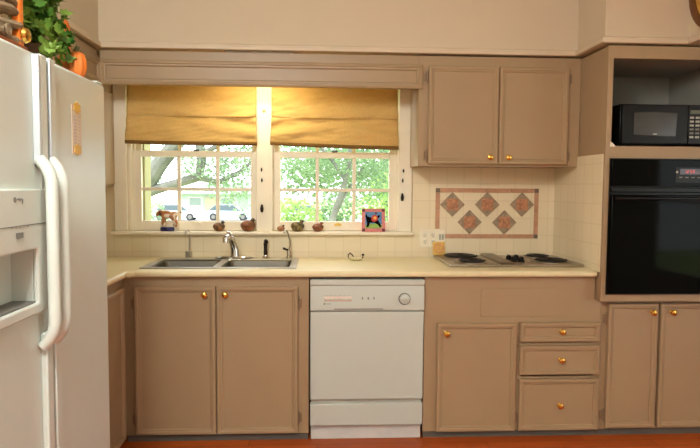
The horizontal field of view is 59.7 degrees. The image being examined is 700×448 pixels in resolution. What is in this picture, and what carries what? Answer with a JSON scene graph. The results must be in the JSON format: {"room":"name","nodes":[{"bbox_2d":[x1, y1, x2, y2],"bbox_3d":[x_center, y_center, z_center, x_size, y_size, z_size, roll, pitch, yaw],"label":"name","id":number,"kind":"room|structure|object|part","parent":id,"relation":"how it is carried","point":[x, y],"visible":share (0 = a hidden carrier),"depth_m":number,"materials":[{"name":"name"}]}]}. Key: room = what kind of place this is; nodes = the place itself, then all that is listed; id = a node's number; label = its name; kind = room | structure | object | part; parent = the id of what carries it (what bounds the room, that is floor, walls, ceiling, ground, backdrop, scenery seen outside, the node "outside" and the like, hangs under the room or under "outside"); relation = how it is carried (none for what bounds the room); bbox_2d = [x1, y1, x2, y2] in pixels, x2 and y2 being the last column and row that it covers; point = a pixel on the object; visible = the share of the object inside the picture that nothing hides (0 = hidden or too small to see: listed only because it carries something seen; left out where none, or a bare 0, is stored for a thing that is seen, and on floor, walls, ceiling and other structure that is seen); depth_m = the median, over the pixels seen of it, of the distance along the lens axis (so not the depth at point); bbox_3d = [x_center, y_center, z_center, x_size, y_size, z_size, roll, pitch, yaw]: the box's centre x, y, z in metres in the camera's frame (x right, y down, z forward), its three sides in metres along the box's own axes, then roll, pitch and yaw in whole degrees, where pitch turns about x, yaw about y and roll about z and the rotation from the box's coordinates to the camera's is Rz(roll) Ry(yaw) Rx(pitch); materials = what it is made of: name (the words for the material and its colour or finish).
{"room":"kitchen","nodes":[
{"label":"kitchen","id":0,"kind":"room"},
{"bbox_2d":[142,144,280,220],"bbox_3d":[0.981,-0.160,4.014,5.820,3.250,0.140,0,4,-3],"label":"wall","id":1,"kind":"structure","parent":0,"point":[146,161],"depth_m":3.88,"materials":[{"name":"yellow paint"}]},
{"bbox_2d":[105,85,412,399],"bbox_3d":[0.987,-0.187,3.898,5.620,2.620,0.090,0,4,-3],"label":"wall","id":2,"kind":"structure","parent":0,"point":[109,190],"depth_m":3.73,"materials":[{"name":"beige paint"}]},
{"bbox_2d":[97,54,114,185],"bbox_3d":[-1.609,-0.592,3.522,0.388,0.741,0.329,0,4,-3],"label":"upper cabinet","id":3,"kind":"object","parent":2,"relation":"attached to","point":[108,96],"visible":0.21,"depth_m":3.60,"materials":[{"name":"beige paint"}]},
{"bbox_3d":[-1.423,-0.503,3.548,0.012,0.540,0.293,0,4,-3],"label":"door","id":4,"kind":"part","parent":3,"relation":"part of","materials":[{"name":"beige paint"}]},
{"bbox_2d":[125,85,256,145],"bbox_3d":[-0.951,-0.689,3.665,0.778,0.432,0.074,0,4,-3],"label":"roman shade","id":5,"kind":"object","parent":2,"relation":"attached to","point":[156,115],"visible":0.85,"depth_m":3.66,"materials":[{"name":"gold fabric"}]},
{"bbox_3d":[-0.951,-0.768,3.663,0.766,0.249,0.041,0,4,-3],"label":"panel","id":6,"kind":"part","parent":5,"relation":"part of","materials":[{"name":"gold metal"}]},
{"bbox_2d":[132,144,255,230],"bbox_3d":[-0.952,-0.437,3.788,0.778,0.955,0.071,0,4,-3],"label":"window","id":7,"kind":"structure","parent":2,"relation":"in","point":[138,153],"depth_m":3.78,"materials":[{"name":"white paint"}]},
{"bbox_3d":[-0.951,-0.653,3.797,0.758,0.465,0.022,0,4,-3],"label":"sash","id":8,"kind":"part","parent":7,"relation":"part of","materials":[{"name":"white paint"}]},
{"bbox_2d":[112,85,411,231],"bbox_3d":[-0.525,-0.454,3.789,1.822,0.995,0.105,0,4,-3],"label":"trim","id":9,"kind":"structure","parent":2,"relation":"attached to","point":[123,186],"depth_m":3.74,"materials":[{"name":"white paint"}]},
{"bbox_2d":[111,230,413,234],"bbox_3d":[-0.529,0.053,3.801,1.842,0.019,0.145,0,4,-3],"label":"windowsill","id":10,"kind":"object","parent":2,"relation":"attached to","point":[134,232],"visible":0.84,"depth_m":3.73,"materials":[{"name":"white paint"}]},
{"bbox_2d":[154,210,184,230],"bbox_3d":[-1.104,-0.022,3.731,0.182,0.130,0.053,0,4,-3],"label":"dog figurine","id":11,"kind":"object","parent":10,"relation":"on","point":[164,214],"visible":1,"depth_m":3.71,"materials":[{"name":"brown ceramic"}]},
{"bbox_2d":[213,221,224,230],"bbox_3d":[-0.805,0.012,3.749,0.075,0.065,0.056,0,4,-3],"label":"bird figurine","id":12,"kind":"object","parent":10,"relation":"on","point":[219,226],"visible":1,"depth_m":3.73,"materials":[{"name":"ceramic"}]},
{"bbox_2d":[240,218,255,230],"bbox_3d":[-0.628,0.004,3.758,0.094,0.082,0.071,0,4,-3],"label":"bird figurine","id":13,"kind":"object","parent":10,"relation":"on","point":[247,225],"visible":1,"depth_m":3.74,"materials":[{"name":"ceramic"}]},
{"bbox_2d":[277,225,284,230],"bbox_3d":[-0.426,0.025,3.770,0.048,0.042,0.036,0,4,-3],"label":"bird figurine","id":14,"kind":"object","parent":10,"relation":"on","point":[279,228],"visible":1,"depth_m":3.76,"materials":[{"name":"ceramic"}]},
{"bbox_2d":[291,219,304,231],"bbox_3d":[-0.324,0.009,3.774,0.086,0.075,0.064,0,4,-3],"label":"bird figurine","id":15,"kind":"object","parent":10,"relation":"on","point":[297,226],"visible":1,"depth_m":3.75,"materials":[{"name":"ceramic"}]},
{"bbox_2d":[312,222,323,231],"bbox_3d":[-0.198,0.016,3.781,0.071,0.062,0.053,0,4,-3],"label":"bird figurine","id":16,"kind":"object","parent":10,"relation":"on","point":[317,227],"visible":1,"depth_m":3.77,"materials":[{"name":"ceramic"}]},
{"bbox_2d":[362,208,384,231],"bbox_3d":[0.146,-0.024,3.797,0.145,0.144,0.031,0,4,-3],"label":"framed picture","id":17,"kind":"object","parent":10,"relation":"on","point":[373,220],"visible":1,"depth_m":3.79},
{"bbox_2d":[106,167,554,256],"bbox_3d":[-0.262,-0.065,3.791,3.114,0.584,0.008,0,4,-3],"label":"backsplash","id":18,"kind":"structure","parent":2,"relation":"attached to","point":[426,180],"depth_m":3.83,"materials":[{"name":"beige tile"}]},
{"bbox_2d":[270,87,398,149],"bbox_3d":[-0.092,-0.678,3.711,0.780,0.448,0.073,0,4,-3],"label":"roman shade","id":19,"kind":"object","parent":2,"relation":"attached to","point":[344,118],"visible":0.87,"depth_m":3.71,"materials":[{"name":"yellow fabric"}]},
{"bbox_3d":[-0.091,-0.763,3.706,0.768,0.251,0.044,0,4,-3],"label":"panel","id":20,"kind":"part","parent":19,"relation":"part of","materials":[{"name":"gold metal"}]},
{"bbox_2d":[273,145,396,230],"bbox_3d":[-0.095,-0.434,3.833,0.790,0.955,0.071,0,4,-3],"label":"window","id":21,"kind":"structure","parent":2,"relation":"in","point":[390,225],"depth_m":3.83,"materials":[{"name":"white paint"}]},
{"bbox_3d":[-0.095,-0.650,3.842,0.770,0.465,0.022,0,4,-3],"label":"sash","id":22,"kind":"part","parent":21,"relation":"part of","materials":[{"name":"white paint"}]},
{"bbox_2d":[419,229,444,246],"bbox_3d":[0.517,0.089,3.828,0.164,0.113,0.017,0,4,-3],"label":"switch plate","id":23,"kind":"object","parent":2,"relation":"attached to","point":[427,237],"visible":1,"depth_m":3.83,"materials":[{"name":"white paint"}]},
{"bbox_2d":[435,188,538,237],"bbox_3d":[0.863,-0.066,3.840,0.656,0.315,0.011,0,4,-3],"label":"tile mural","id":24,"kind":"object","parent":2,"relation":"attached to","point":[452,204],"visible":1,"depth_m":3.84,"materials":[{"name":"tile"}]},
{"bbox_2d":[410,56,580,167],"bbox_3d":[0.847,-0.647,3.625,0.933,0.618,0.378,0,4,-3],"label":"upper cabinet","id":25,"kind":"object","parent":2,"relation":"attached to","point":[468,112],"visible":1,"depth_m":3.47,"materials":[{"name":"beige paint"}]},
{"bbox_2d":[100,50,422,89],"bbox_3d":[-0.483,-0.859,3.397,1.786,0.186,0.042,0,4,-3],"label":"window valance","id":26,"kind":"object","parent":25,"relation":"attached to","point":[117,67],"visible":0.9,"depth_m":3.39,"materials":[{"name":"beige paint"}]},
{"bbox_3d":[0.642,-0.615,3.458,0.400,0.548,0.025,0,4,-3],"label":"door","id":27,"kind":"part","parent":25,"relation":"part of","materials":[{"name":"beige paint"}]},
{"bbox_3d":[1.047,-0.614,3.479,0.400,0.548,0.025,0,4,-3],"label":"door","id":28,"kind":"part","parent":25,"relation":"part of","materials":[{"name":"beige paint"}]},
{"bbox_2d":[54,0,699,58],"bbox_3d":[1.159,-1.043,0.698,5.620,0.515,6.200,0,4,-3],"label":"wall","id":29,"kind":"structure","parent":0,"point":[488,24],"depth_m":3.38,"materials":[{"name":"paint"}]},
{"bbox_2d":[56,12,699,56],"bbox_3d":[0.282,-0.861,1.594,3.125,0.036,3.655,0,4,-3],"label":"trim","id":30,"kind":"structure","parent":29,"relation":"attached to","point":[696,38],"depth_m":3.36,"materials":[{"name":"paint"}]},
{"bbox_2d":[689,0,699,26],"bbox_3d":[1.764,-1.159,2.925,0.026,0.444,0.444,0,4,-3],"label":"wall plate","id":31,"kind":"object","parent":29,"relation":"attached to","point":[694,5],"visible":1,"depth_m":3.08,"materials":[{"name":"brown wood"}]},
{"bbox_2d":[120,400,699,447],"bbox_3d":[1.140,1.362,0.897,5.820,0.100,6.500,0,4,-3],"label":"floor","id":32,"kind":"structure","parent":0,"point":[676,440],"depth_m":3.25,"materials":[{"name":"orange wood"}]},
{"bbox_2d":[0,38,109,447],"bbox_3d":[-1.244,0.384,1.744,0.901,1.715,0.908,0,4,-3],"label":"refrigerator","id":33,"kind":"object","parent":32,"relation":"on","point":[54,362],"visible":1,"depth_m":1.67,"materials":[{"name":"white metal"}]},
{"bbox_2d":[0,0,31,50],"bbox_3d":[-1.016,-0.600,1.457,0.320,0.300,0.405,0,4,-3],"label":"basket","id":34,"kind":"object","parent":33,"relation":"on","point":[20,35],"visible":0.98,"depth_m":1.62,"materials":[{"name":"brown wicker"}]},
{"bbox_3d":[-1.024,-0.461,1.465,0.305,0.022,0.405,0,4,-3],"label":"board","id":35,"kind":"part","parent":34,"relation":"part of","materials":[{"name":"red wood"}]},
{"bbox_3d":[-0.901,-0.622,1.649,0.022,0.278,0.026,0,4,-3],"label":"corner post","id":36,"kind":"part","parent":34,"relation":"part of","materials":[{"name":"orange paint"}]},
{"bbox_3d":[-0.872,0.367,1.510,0.066,1.633,0.405,0,4,-3],"label":"freezer door","id":37,"kind":"part","parent":33,"relation":"part of","materials":[{"name":"white metal"}]},
{"bbox_3d":[-0.831,0.080,1.500,0.016,0.333,0.377,0,4,-3],"label":"dispenser panel","id":38,"kind":"part","parent":33,"relation":"part of","materials":[{"name":"white plastic"}]},
{"bbox_2d":[7,0,75,65],"bbox_3d":[-0.967,-0.661,1.874,0.194,0.372,0.326,0,4,-3],"label":"ivy plant","id":39,"kind":"object","parent":33,"relation":"on","point":[39,16],"visible":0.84,"depth_m":1.85,"materials":[{"name":"green plant"}]},
{"bbox_3d":[-0.999,-0.514,1.892,0.132,0.075,0.132,0,4,-3],"label":"pot","id":40,"kind":"part","parent":39,"relation":"part of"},
{"bbox_3d":[-0.817,0.080,1.652,0.060,0.531,0.034,0,4,-3],"label":"handle","id":41,"kind":"part","parent":33,"relation":"part of","materials":[{"name":"white plastic"}]},
{"bbox_3d":[-0.821,0.075,1.722,0.060,0.531,0.034,0,4,-3],"label":"handle","id":42,"kind":"part","parent":33,"relation":"part of","materials":[{"name":"white plastic"}]},
{"bbox_2d":[57,15,70,67],"bbox_3d":[-0.982,-0.608,2.106,0.060,0.236,0.060,0,4,-3],"label":"gourd","id":43,"kind":"object","parent":33,"relation":"on","point":[66,22],"visible":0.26,"depth_m":2.09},
{"bbox_2d":[64,45,86,76],"bbox_3d":[-0.911,-0.539,2.026,0.072,0.108,0.068,0,4,-3],"label":"pumpkin","id":44,"kind":"object","parent":33,"relation":"on","point":[79,65],"visible":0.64,"depth_m":2.00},
{"bbox_3d":[-0.896,0.339,1.966,0.066,1.633,0.495,0,4,-3],"label":"door","id":45,"kind":"part","parent":33,"relation":"part of","materials":[{"name":"white metal"}]},
{"bbox_2d":[71,101,81,155],"bbox_3d":[-0.854,-0.298,1.907,0.004,0.170,0.072,0,4,-3],"label":"magnet","id":46,"kind":"object","parent":33,"relation":"attached to","point":[75,107],"visible":1,"depth_m":1.90},
{"bbox_2d":[107,279,126,447],"bbox_3d":[-1.435,0.741,2.715,0.656,0.880,0.910,0,4,-3],"label":"base cabinet","id":47,"kind":"object","parent":32,"relation":"on","point":[115,291],"visible":0.13,"depth_m":3.02,"materials":[{"name":"beige paint"}]},
{"bbox_3d":[-1.163,0.723,2.728,0.018,0.842,0.910,0,4,-3],"label":"frame","id":48,"kind":"part","parent":47,"relation":"part of","materials":[{"name":"beige paint"}]},
{"bbox_2d":[123,277,309,441],"bbox_3d":[-0.713,0.698,3.487,0.960,0.880,0.638,0,4,-3],"label":"base cabinet","id":49,"kind":"object","parent":32,"relation":"on","point":[207,358],"visible":0.99,"depth_m":3.20,"materials":[{"name":"beige paint"}]},
{"bbox_3d":[-0.911,0.716,3.190,0.417,0.785,0.025,0,4,-3],"label":"door","id":50,"kind":"part","parent":49,"relation":"part of","materials":[{"name":"beige paint"}]},
{"bbox_3d":[-0.755,0.368,3.160,0.033,0.032,0.032,0,4,-3],"label":"knob","id":51,"kind":"part","parent":49,"relation":"part of","materials":[{"name":"gold metal"}]},
{"bbox_3d":[-0.649,0.369,3.166,0.033,0.032,0.032,0,4,-3],"label":"knob","id":52,"kind":"part","parent":49,"relation":"part of","materials":[{"name":"gold metal"}]},
{"bbox_3d":[-0.486,0.717,3.212,0.423,0.785,0.025,0,4,-3],"label":"door","id":53,"kind":"part","parent":49,"relation":"part of","materials":[{"name":"beige paint"}]},
{"bbox_2d":[310,277,424,438],"bbox_3d":[0.075,0.708,3.515,0.600,0.868,0.648,0,4,-3],"label":"dishwasher","id":54,"kind":"object","parent":32,"relation":"on","point":[366,333],"visible":1,"depth_m":3.23,"materials":[{"name":"white plastic"}]},
{"bbox_3d":[0.085,1.113,3.300,0.592,0.086,0.020,0,4,-3],"label":"toe panel","id":55,"kind":"part","parent":54,"relation":"part of","materials":[{"name":"white metal"}]},
{"bbox_3d":[0.087,1.012,3.266,0.600,0.119,0.040,0,4,-3],"label":"access panel","id":56,"kind":"part","parent":54,"relation":"part of","materials":[{"name":"white metal"}]},
{"bbox_3d":[0.089,0.697,3.247,0.600,0.472,0.040,0,4,-3],"label":"door","id":57,"kind":"part","parent":54,"relation":"part of","materials":[{"name":"white metal"}]},
{"bbox_3d":[0.091,0.374,3.223,0.600,0.166,0.048,0,4,-3],"label":"control panel","id":58,"kind":"part","parent":54,"relation":"part of","materials":[{"name":"white plastic"}]},
{"bbox_2d":[420,277,600,436],"bbox_3d":[0.862,0.704,3.570,0.966,0.880,0.638,0,4,-3],"label":"base cabinet","id":59,"kind":"object","parent":32,"relation":"on","point":[503,356],"visible":0.98,"depth_m":3.28,"materials":[{"name":"beige paint"}]},
{"bbox_2d":[107,257,596,285],"bbox_3d":[-0.224,0.271,3.033,3.112,0.032,1.546,0,4,-3],"label":"countertop","id":60,"kind":"structure","parent":59,"relation":"on","point":[118,268],"depth_m":3.25,"materials":[{"name":"beige laminate"}]},
{"bbox_2d":[184,229,191,257],"bbox_3d":[-0.986,0.119,3.716,0.038,0.174,0.035,0,4,-3],"label":"soap dispenser","id":61,"kind":"object","parent":60,"relation":"on","point":[188,254],"visible":0.99,"depth_m":3.71,"materials":[{"name":"silver metal"}]},
{"bbox_3d":[-0.989,0.100,3.711,0.037,0.135,0.013,-2,4,-36],"label":"stem","id":62,"kind":"part","parent":61,"relation":"part of","materials":[{"name":"silver metal"}]},
{"bbox_2d":[139,258,298,268],"bbox_3d":[-0.715,0.306,3.478,0.830,0.175,0.460,0,4,-3],"label":"sink","id":63,"kind":"object","parent":60,"relation":"in","point":[161,263],"visible":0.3,"depth_m":3.61,"materials":[{"name":"metal"}]},
{"bbox_3d":[-0.918,0.308,3.446,0.343,0.173,0.346,0,4,-3],"label":"bowl","id":64,"kind":"part","parent":63,"relation":"part of","materials":[{"name":"metal"}]},
{"bbox_3d":[-0.524,0.309,3.467,0.373,0.173,0.346,0,4,-3],"label":"bowl","id":65,"kind":"part","parent":63,"relation":"part of","materials":[{"name":"metal"}]},
{"bbox_2d":[215,231,253,258],"bbox_3d":[-0.690,0.125,3.651,0.197,0.165,0.139,-2,4,-34],"label":"faucet","id":66,"kind":"object","parent":60,"relation":"on","point":[229,238],"visible":1,"depth_m":3.63,"materials":[{"name":"silver metal"}]},
{"bbox_3d":[-0.709,0.128,3.623,0.053,0.141,0.129,2,4,29],"label":"spout","id":67,"kind":"part","parent":66,"relation":"part of","materials":[{"name":"silver metal"}]},
{"bbox_3d":[-0.694,0.200,3.660,0.230,0.014,0.054,0,4,-3],"label":"plate","id":68,"kind":"part","parent":66,"relation":"part of","materials":[{"name":"silver metal"}]},
{"bbox_2d":[262,239,268,257],"bbox_3d":[-0.517,0.151,3.729,0.042,0.116,0.053,0,4,-3],"label":"sprayer","id":69,"kind":"object","parent":60,"relation":"on","point":[265,243],"visible":0.96,"depth_m":3.72,"materials":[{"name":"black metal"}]},
{"bbox_2d":[283,230,291,257],"bbox_3d":[-0.388,0.122,3.731,0.064,0.176,0.034,-2,5,-38],"label":"tap","id":70,"kind":"object","parent":60,"relation":"on","point":[286,249],"visible":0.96,"depth_m":3.73,"materials":[{"name":"silver metal"}]},
{"bbox_3d":[-0.386,0.098,3.723,0.016,0.128,0.059,4,5,45],"label":"spout","id":71,"kind":"part","parent":70,"relation":"part of","materials":[{"name":"silver metal"}]},
{"bbox_2d":[348,253,363,260],"bbox_3d":[0.035,0.194,3.648,0.101,0.048,0.064,0,4,-3],"label":"spoon rest","id":72,"kind":"object","parent":60,"relation":"on","point":[353,258],"visible":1,"depth_m":3.64,"materials":[{"name":"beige ceramic"}]},
{"bbox_3d":[0.034,0.210,3.649,0.092,0.015,0.064,0,4,-3],"label":"dish","id":73,"kind":"part","parent":72,"relation":"part of","materials":[{"name":"beige ceramic"}]},
{"bbox_2d":[434,253,583,266],"bbox_3d":[0.916,0.204,3.623,0.756,0.044,0.485,0,4,-3],"label":"cooktop","id":74,"kind":"object","parent":60,"relation":"in","point":[450,259],"visible":1,"depth_m":3.50,"materials":[{"name":"metal"}]},
{"bbox_2d":[433,242,444,254],"bbox_3d":[0.557,0.153,3.828,0.076,0.081,0.023,0,4,-3],"label":"tile","id":75,"kind":"object","parent":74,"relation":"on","point":[438,247],"depth_m":3.82,"materials":[{"name":"tile"}]},
{"bbox_3d":[0.676,0.193,3.717,0.202,0.014,0.203,0,4,-3],"label":"burner","id":76,"kind":"part","parent":74,"relation":"part of","materials":[{"name":"black metal"}]},
{"bbox_3d":[0.701,0.208,3.481,0.146,0.014,0.148,0,4,-3],"label":"burner","id":77,"kind":"part","parent":74,"relation":"part of","materials":[{"name":"black metal"}]},
{"bbox_2d":[480,253,514,263],"bbox_3d":[0.870,0.204,3.619,0.080,0.016,0.442,0,4,-3],"label":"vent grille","id":78,"kind":"object","parent":74,"relation":"attached to","point":[492,257],"depth_m":3.58,"materials":[{"name":"silver metal"}]},
{"bbox_3d":[0.993,0.203,3.536,0.042,0.030,0.042,0,4,-3],"label":"control knob","id":79,"kind":"part","parent":74,"relation":"part of","materials":[{"name":"black plastic"}]},
{"bbox_3d":[1.155,0.195,3.752,0.135,0.014,0.137,0,4,-3],"label":"burner","id":80,"kind":"part","parent":74,"relation":"part of","materials":[{"name":"black metal"}]},
{"bbox_3d":[1.167,0.208,3.527,0.178,0.014,0.179,0,4,-3],"label":"burner","id":81,"kind":"part","parent":74,"relation":"part of","materials":[{"name":"black metal"}]},
{"bbox_3d":[0.514,0.584,3.240,0.033,0.032,0.032,0,4,-3],"label":"knob","id":82,"kind":"part","parent":59,"relation":"part of","materials":[{"name":"gold metal"}]},
{"bbox_3d":[0.678,0.824,3.280,0.430,0.589,0.025,0,4,-3],"label":"door","id":83,"kind":"part","parent":59,"relation":"part of","materials":[{"name":"beige paint"}]},
{"bbox_3d":[0.912,0.422,3.279,0.424,0.151,0.004,0,4,-3],"label":"false panel","id":84,"kind":"part","parent":59,"relation":"part of","materials":[{"name":"beige paint"}]},
{"bbox_3d":[1.131,0.979,3.313,0.441,0.283,0.025,0,4,-3],"label":"drawer","id":85,"kind":"part","parent":59,"relation":"part of","materials":[{"name":"beige paint"}]},
{"bbox_3d":[1.132,0.734,3.298,0.441,0.159,0.025,0,4,-3],"label":"drawer","id":86,"kind":"part","parent":59,"relation":"part of","materials":[{"name":"beige paint"}]},
{"bbox_3d":[1.133,0.581,3.288,0.441,0.105,0.025,0,4,-3],"label":"drawer","id":87,"kind":"part","parent":59,"relation":"part of","materials":[{"name":"beige paint"}]},
{"bbox_3d":[1.137,0.984,3.297,0.033,0.032,0.032,0,4,-3],"label":"knob","id":88,"kind":"part","parent":59,"relation":"part of","materials":[{"name":"gold metal"}]},
{"bbox_3d":[1.139,0.735,3.282,0.033,0.032,0.032,0,4,-3],"label":"knob","id":89,"kind":"part","parent":59,"relation":"part of","materials":[{"name":"gold metal"}]},
{"bbox_3d":[1.140,0.580,3.272,0.033,0.032,0.032,0,4,-3],"label":"knob","id":90,"kind":"part","parent":59,"relation":"part of","materials":[{"name":"gold metal"}]},
{"bbox_2d":[578,45,699,434],"bbox_3d":[1.714,0.102,3.568,0.802,2.094,0.677,0,4,-3],"label":"tall cabinet","id":91,"kind":"object","parent":32,"relation":"on","point":[649,376],"visible":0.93,"depth_m":3.33,"materials":[{"name":"beige paint"}]},
{"bbox_2d":[553,154,603,271],"bbox_3d":[1.314,-0.076,3.549,0.008,0.626,0.637,0,4,-3],"label":"backsplash","id":92,"kind":"structure","parent":91,"relation":"attached to","point":[578,191],"depth_m":3.49,"materials":[{"name":"beige tile"}]},
{"bbox_3d":[1.530,0.771,3.321,0.276,0.686,0.025,0,4,-3],"label":"door","id":93,"kind":"part","parent":91,"relation":"part of","materials":[{"name":"beige paint"}]},
{"bbox_3d":[1.742,0.766,3.354,0.764,0.718,0.018,0,4,-3],"label":"frame","id":94,"kind":"part","parent":91,"relation":"part of","materials":[{"name":"beige paint"}]},
{"bbox_3d":[1.733,-0.256,3.223,0.802,1.338,0.020,0,4,-3],"label":"frame","id":95,"kind":"part","parent":91,"relation":"part of","materials":[{"name":"beige paint"}]},
{"bbox_2d":[605,158,699,294],"bbox_3d":[1.688,-0.001,3.496,0.697,0.719,0.648,0,4,-3],"label":"wall oven","id":96,"kind":"object","parent":91,"relation":"in","point":[653,225],"visible":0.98,"depth_m":3.20,"materials":[{"name":"black glass"}]},
{"bbox_3d":[1.705,-0.267,3.197,0.687,0.139,0.016,0,4,-3],"label":"control panel","id":97,"kind":"part","parent":96,"relation":"part of","materials":[{"name":"black glass"}]},
{"bbox_3d":[1.706,-0.133,3.177,0.663,0.016,0.026,0,4,-3],"label":"handle","id":98,"kind":"part","parent":96,"relation":"part of","materials":[{"name":"black plastic"}]},
{"bbox_3d":[1.833,-0.256,3.195,0.265,0.080,0.001,0,4,-3],"label":"display panel","id":99,"kind":"part","parent":96,"relation":"part of","materials":[{"name":"black plastic"}]},
{"bbox_3d":[1.640,0.479,3.292,0.033,0.032,0.032,0,4,-3],"label":"knob","id":100,"kind":"part","parent":91,"relation":"part of","materials":[{"name":"gold metal"}]},
{"bbox_2d":[611,104,699,146],"bbox_3d":[1.698,-0.535,3.448,0.550,0.227,0.438,0,4,-3],"label":"microwave","id":101,"kind":"object","parent":91,"relation":"in","point":[632,124],"visible":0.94,"depth_m":3.23,"materials":[{"name":"black plastic"}]},
{"bbox_3d":[1.889,-0.528,3.254,0.185,0.206,0.020,0,4,-3],"label":"control panel","id":102,"kind":"part","parent":101,"relation":"part of","materials":[{"name":"black plastic"}]},
{"bbox_3d":[1.748,0.479,3.298,0.033,0.032,0.032,0,4,-3],"label":"knob","id":103,"kind":"part","parent":91,"relation":"part of","materials":[{"name":"gold metal"}]},
{"bbox_3d":[1.823,0.772,3.337,0.282,0.686,0.025,0,4,-3],"label":"door","id":104,"kind":"part","parent":91,"relation":"part of","materials":[{"name":"beige paint"}]},
{"bbox_3d":[-1.707,-0.006,0.663,0.100,2.620,6.500,0,4,-3],"label":"wall","id":105,"kind":"structure","parent":0,"visible":0},
{"bbox_2d":[0,0,100,81],"bbox_3d":[-1.521,-0.788,2.261,0.430,0.198,2.163,0,4,-3],"label":"upper cabinet","id":106,"kind":"object","parent":105,"relation":"attached to","point":[90,53],"visible":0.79,"depth_m":3.20,"materials":[{"name":"beige paint"}]},
{"label":"outside","id":107,"kind":"structure","parent":0,"visible":0},
{"bbox_2d":[151,199,379,217],"bbox_3d":[-4.500,-2.071,85.719,240.000,0.200,116.000,0,4,-3],"label":"ground","id":108,"kind":"structure","parent":107,"point":[166,201],"depth_m":109.83,"materials":[{"name":"green plant"}]},
{"bbox_2d":[171,182,250,213],"bbox_3d":[-15.117,-3.146,71.551,9.700,3.550,8.400,0,4,-3],"label":"house","id":109,"kind":"structure","parent":108,"relation":"on","point":[194,200],"depth_m":68.01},
{"bbox_3d":[-17.229,-2.481,67.870,1.300,0.850,0.040,0,4,-3],"label":"pane","id":110,"kind":"part","parent":109,"relation":"part of","materials":[{"name":"glass"}]},
{"bbox_3d":[-15.536,-2.104,68.028,1.300,1.900,0.090,0,4,-3],"label":"garage door","id":111,"kind":"part","parent":109,"relation":"part of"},
{"bbox_3d":[-13.684,-2.469,68.057,1.400,0.850,0.040,0,4,-3],"label":"pane","id":112,"kind":"part","parent":109,"relation":"part of","materials":[{"name":"glass"}]},
{"bbox_3d":[-11.992,-2.142,68.221,1.000,2.000,0.070,0,4,-3],"label":"door","id":113,"kind":"part","parent":109,"relation":"part of","materials":[{"name":"white"}]},
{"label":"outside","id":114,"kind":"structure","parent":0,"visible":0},
{"bbox_3d":[-0.848,1.539,16.029,80.000,1.650,23.750,0,4,-3],"label":"lawn","id":115,"kind":"structure","parent":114,"visible":0},
{"bbox_2d":[151,201,168,220],"bbox_3d":[-5.613,-0.037,17.573,0.924,1.271,0.846,0,4,-3],"label":"shrub","id":116,"kind":"object","parent":115,"relation":"on","point":[158,205],"visible":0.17,"depth_m":17.48,"materials":[{"name":"green plant"}]},
{"bbox_2d":[151,145,251,216],"bbox_3d":[-3.251,-0.707,11.626,3.526,3.549,2.067,0,4,-3],"label":"oak tree","id":117,"kind":"object","parent":115,"relation":"on","point":[159,165],"visible":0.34,"depth_m":11.49,"materials":[{"name":"green plant"}]},
{"bbox_2d":[281,196,322,220],"bbox_3d":[-1.649,-0.023,16.761,1.981,1.513,1.489,0,4,-3],"label":"shrub","id":118,"kind":"object","parent":115,"relation":"on","point":[293,203],"visible":0.34,"depth_m":16.61,"materials":[{"name":"green plant"}]},
{"bbox_2d":[281,146,388,220],"bbox_3d":[-0.182,-0.897,13.986,2.991,3.496,1.982,0,4,-3],"label":"leaning tree","id":119,"kind":"object","parent":115,"relation":"on","point":[344,173],"visible":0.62,"depth_m":13.87,"materials":[{"name":"green plant"}]},
{"bbox_2d":[281,146,388,220],"bbox_3d":[0.373,-1.865,23.899,7.483,4.228,3.552,1,4,8],"label":"shade tree","id":120,"kind":"object","parent":115,"relation":"on","point":[297,180],"visible":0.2,"depth_m":23.73,"materials":[{"name":"green plant"}]},
{"bbox_2d":[311,192,362,220],"bbox_3d":[-0.443,-0.307,19.813,1.892,1.661,1.521,0,4,-3],"label":"shrub","id":121,"kind":"object","parent":115,"relation":"on","point":[325,208],"visible":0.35,"depth_m":19.58,"materials":[{"name":"green plant"}]},
{"bbox_2d":[359,171,388,220],"bbox_3d":[1.363,-0.352,15.939,2.348,2.170,1.744,0,4,-3],"label":"shrub","id":122,"kind":"object","parent":115,"relation":"on","point":[384,184],"visible":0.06,"depth_m":15.75,"materials":[{"name":"green plant"}]},
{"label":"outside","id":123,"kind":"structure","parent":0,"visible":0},
{"bbox_2d":[151,217,360,220],"bbox_3d":[-2.934,-0.220,55.817,180.000,0.220,10.000,0,4,-3],"label":"road","id":124,"kind":"structure","parent":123,"point":[199,218],"depth_m":56.07,"materials":[{"name":"grey asphalt"}]},
{"bbox_2d":[151,204,202,220],"bbox_3d":[-15.469,-1.053,54.607,4.268,1.420,1.740,0,4,-3],"label":"car","id":125,"kind":"object","parent":124,"relation":"on","point":[189,214],"visible":0.62,"depth_m":53.84,"materials":[{"name":"white paint"}]},
{"bbox_2d":[204,204,250,220],"bbox_3d":[-10.891,-1.055,55.148,4.268,1.420,1.740,0,4,-3],"label":"car","id":126,"kind":"object","parent":124,"relation":"on","point":[211,213],"visible":0.75,"depth_m":54.34,"materials":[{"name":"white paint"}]},
{"bbox_2d":[282,205,328,220],"bbox_3d":[-4.060,-0.981,54.713,4.268,1.420,1.740,-1,4,-23],"label":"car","id":127,"kind":"object","parent":124,"relation":"on","point":[306,205],"visible":0.11,"depth_m":53.87,"materials":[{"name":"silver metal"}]}
]}

